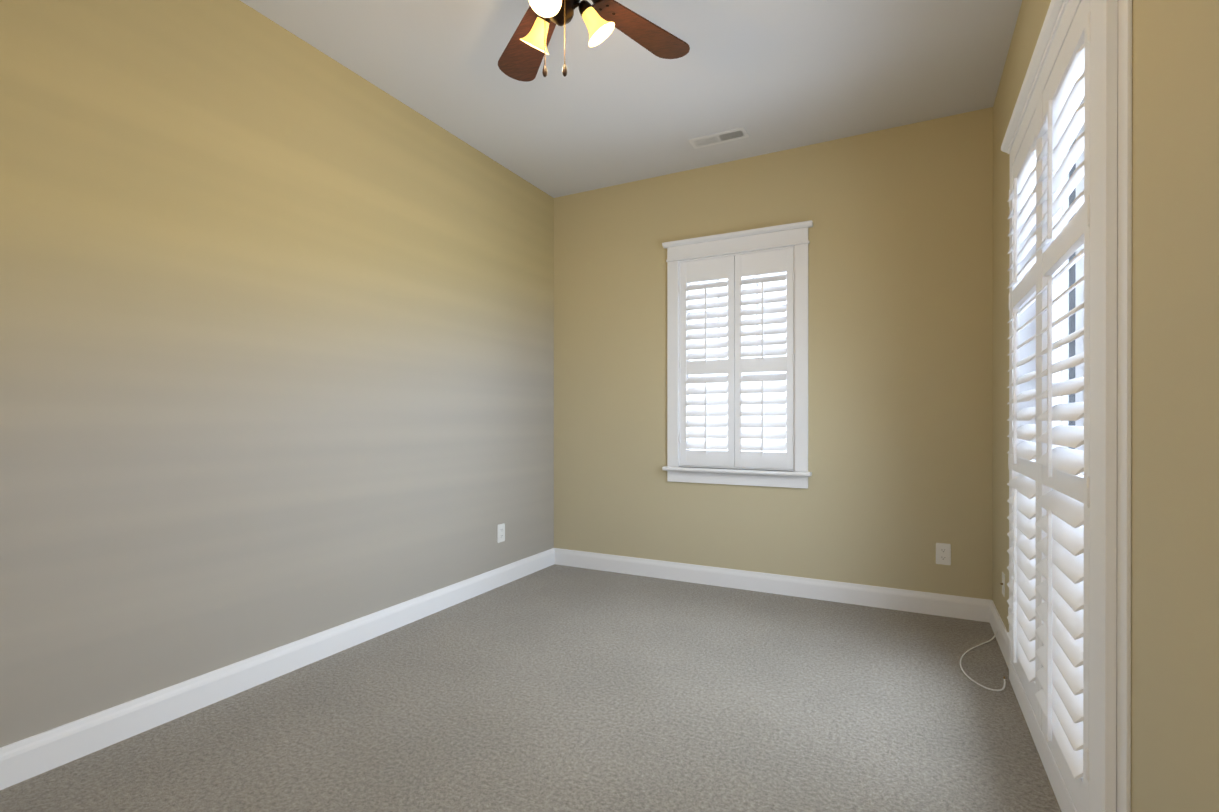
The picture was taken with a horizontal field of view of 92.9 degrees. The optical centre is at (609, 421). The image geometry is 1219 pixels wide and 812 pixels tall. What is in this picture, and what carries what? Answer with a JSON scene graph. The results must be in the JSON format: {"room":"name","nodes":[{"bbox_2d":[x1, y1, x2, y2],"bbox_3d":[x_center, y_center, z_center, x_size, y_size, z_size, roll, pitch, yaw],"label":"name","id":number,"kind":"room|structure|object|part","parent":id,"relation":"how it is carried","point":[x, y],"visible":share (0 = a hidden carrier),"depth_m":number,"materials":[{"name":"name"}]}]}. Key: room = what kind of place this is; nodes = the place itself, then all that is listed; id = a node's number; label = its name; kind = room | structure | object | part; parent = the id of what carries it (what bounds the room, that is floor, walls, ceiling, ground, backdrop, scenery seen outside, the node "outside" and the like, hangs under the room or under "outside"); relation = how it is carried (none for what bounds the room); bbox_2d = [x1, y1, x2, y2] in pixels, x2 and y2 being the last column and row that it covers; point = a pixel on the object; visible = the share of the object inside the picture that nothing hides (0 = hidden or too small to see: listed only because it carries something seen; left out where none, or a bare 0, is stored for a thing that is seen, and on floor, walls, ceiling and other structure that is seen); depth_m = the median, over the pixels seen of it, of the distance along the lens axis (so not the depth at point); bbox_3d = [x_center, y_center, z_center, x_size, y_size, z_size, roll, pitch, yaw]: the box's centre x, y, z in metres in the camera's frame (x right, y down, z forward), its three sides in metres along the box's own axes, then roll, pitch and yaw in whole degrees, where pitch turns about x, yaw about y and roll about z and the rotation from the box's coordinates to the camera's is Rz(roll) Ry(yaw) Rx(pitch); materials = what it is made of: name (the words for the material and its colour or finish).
{"room":"empty bedroom","nodes":[
{"label":"empty bedroom","id":0,"kind":"room"},
{"bbox_2d":[0,0,553,747],"bbox_3d":[-1.690,-0.334,2.620,0.160,3.050,5.375,0,0,27],"label":"wall","id":1,"kind":"structure","parent":0,"point":[276,334],"depth_m":2.53,"materials":[{"name":"beige paint"}]},
{"bbox_2d":[0,548,553,789],"bbox_3d":[-1.612,1.125,2.583,0.016,0.132,5.055,0,0,27],"label":"baseboard","id":2,"kind":"structure","parent":1,"relation":"attached to","point":[33,756],"depth_m":2.47,"materials":[{"name":"white paint"}]},
{"bbox_2d":[497,523,504,542],"bbox_3d":[-0.785,0.810,4.202,0.008,0.131,0.081,0,0,27],"label":"electrical outlet","id":3,"kind":"object","parent":1,"relation":"attached to","point":[500,532],"visible":1,"depth_m":4.19,"materials":[{"name":"white plastic"}]},
{"bbox_2d":[0,564,1060,811],"bbox_3d":[-0.253,1.252,1.885,3.393,0.120,5.375,0,0,27],"label":"floor","id":4,"kind":"structure","parent":0,"point":[560,688],"depth_m":2.29,"materials":[{"name":"carpet"}]},
{"bbox_2d":[960,631,1005,690],"bbox_3d":[1.847,1.159,2.867,0.208,0.062,0.686,0,0,27],"label":"cord","id":5,"kind":"object","parent":4,"relation":"on","point":[993,637],"visible":1,"depth_m":2.74,"materials":[{"name":"white plastic"}]},
{"bbox_2d":[240,0,1021,197],"bbox_3d":[-0.253,-1.918,1.879,3.393,0.120,5.375,0,0,27],"label":"ceiling","id":6,"kind":"structure","parent":0,"point":[616,106],"depth_m":3.10,"materials":[{"name":"white paint"}]},
{"bbox_2d":[498,0,689,81],"bbox_3d":[-0.136,-1.514,2.009,1.208,0.689,1.245,0,0,27],"label":"fan","id":7,"kind":"object","parent":6,"relation":"hanging from","point":[523,54],"visible":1,"depth_m":2.25,"materials":[{"name":"brown wood"}]},
{"bbox_2d":[688,127,748,148],"bbox_3d":[0.716,-1.856,3.801,0.370,0.011,0.135,0,0,27],"label":"ceiling vent","id":8,"kind":"object","parent":6,"relation":"in","point":[720,137],"visible":1,"depth_m":3.80,"materials":[{"name":"white metal"}]},
{"bbox_2d":[554,107,992,599],"bbox_3d":[0.939,-0.337,4.201,3.073,3.050,0.160,0,0,27],"label":"wall","id":9,"kind":"structure","parent":0,"point":[900,356],"depth_m":3.83,"materials":[{"name":"paint"}]},
{"bbox_2d":[662,220,812,488],"bbox_3d":[0.913,-0.443,4.177,1.070,1.788,0.226,0,0,27],"label":"window","id":10,"kind":"structure","parent":9,"relation":"in","point":[780,236],"depth_m":4.10,"materials":[{"name":"white paint"}]},
{"bbox_3d":[0.933,-0.430,4.215,0.840,1.535,0.050,0,0,27],"label":"back window sash","id":11,"kind":"part","parent":10,"relation":"part of","materials":[{"name":"white wood"}]},
{"bbox_2d":[679,246,794,470],"bbox_3d":[0.894,-0.429,4.140,0.839,1.534,0.079,0,0,27],"label":"window shutters","id":12,"kind":"object","parent":10,"relation":"attached to","point":[735,269],"visible":0.96,"depth_m":4.12,"materials":[{"name":"white wood"}]},
{"bbox_3d":[0.937,-0.430,4.222,0.840,1.535,0.004,0,0,27],"label":"glass","id":13,"kind":"part","parent":10,"relation":"part of","materials":[{"name":"clear glass"}]},
{"bbox_2d":[554,548,990,622],"bbox_3d":[0.898,1.122,4.126,3.073,0.132,0.016,0,0,27],"label":"baseboard","id":14,"kind":"structure","parent":9,"relation":"attached to","point":[961,607],"depth_m":3.95,"materials":[{"name":"white paint"}]},
{"bbox_2d":[936,543,950,564],"bbox_3d":[2.042,0.811,3.542,0.080,0.131,0.008,0,0,27],"label":"electrical outlet","id":15,"kind":"object","parent":9,"relation":"attached to","point":[943,553],"visible":1,"depth_m":3.54,"materials":[{"name":"white plastic"}]},
{"bbox_2d":[992,0,1218,811],"bbox_3d":[1.185,-0.331,1.143,0.160,3.050,5.375,0,0,27],"label":"wall","id":16,"kind":"structure","parent":0,"point":[1175,468],"depth_m":1.12,"materials":[{"name":"paint"}]},
{"bbox_2d":[990,600,1008,668],"bbox_3d":[2.069,1.124,3.059,0.016,0.132,0.845,0,0,27],"label":"baseboard","id":17,"kind":"structure","parent":16,"relation":"attached to","point":[998,625],"depth_m":3.06,"materials":[{"name":"white paint"}]},
{"bbox_2d":[1000,572,1004,596],"bbox_3d":[2.054,0.850,3.029,0.015,0.114,0.070,0,0,27],"label":"cable jack","id":18,"kind":"object","parent":16,"relation":"attached to","point":[1003,583],"visible":1,"depth_m":3.01,"materials":[{"name":"white plastic"}]},
{"bbox_2d":[1020,0,1131,811],"bbox_3d":[1.598,-0.040,1.958,0.169,2.485,1.540,0,0,27],"label":"window","id":19,"kind":"structure","parent":16,"relation":"in","point":[1124,384],"depth_m":1.34,"materials":[{"name":"white paint"}]},
{"bbox_2d":[1001,0,1117,811],"bbox_3d":[1.524,-0.046,2.023,0.083,2.477,1.515,0,0,27],"label":"window shutters","id":20,"kind":"object","parent":19,"relation":"attached to","point":[1062,599],"visible":1,"depth_m":1.71,"materials":[{"name":"white wood"}]},
{"bbox_3d":[1.643,-0.078,1.977,0.004,2.020,1.211,0,0,27],"label":"glass","id":21,"kind":"part","parent":19,"relation":"part of","materials":[{"name":"clear glass"}]},
{"bbox_3d":[1.642,-0.007,1.978,0.040,2.358,1.391,0,0,27],"label":"right window sash","id":22,"kind":"part","parent":19,"relation":"part of","materials":[{"name":"white wood"}]},
{"label":"outside","id":23,"kind":"structure","parent":0,"visible":0},
{"bbox_2d":[690,272,786,451],"bbox_3d":[1.313,-0.364,4.931,4.073,4.100,0.001,0,0,27],"label":"daylight at the back","id":24,"kind":"structure","parent":23,"point":[747,286],"depth_m":5.00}
]}

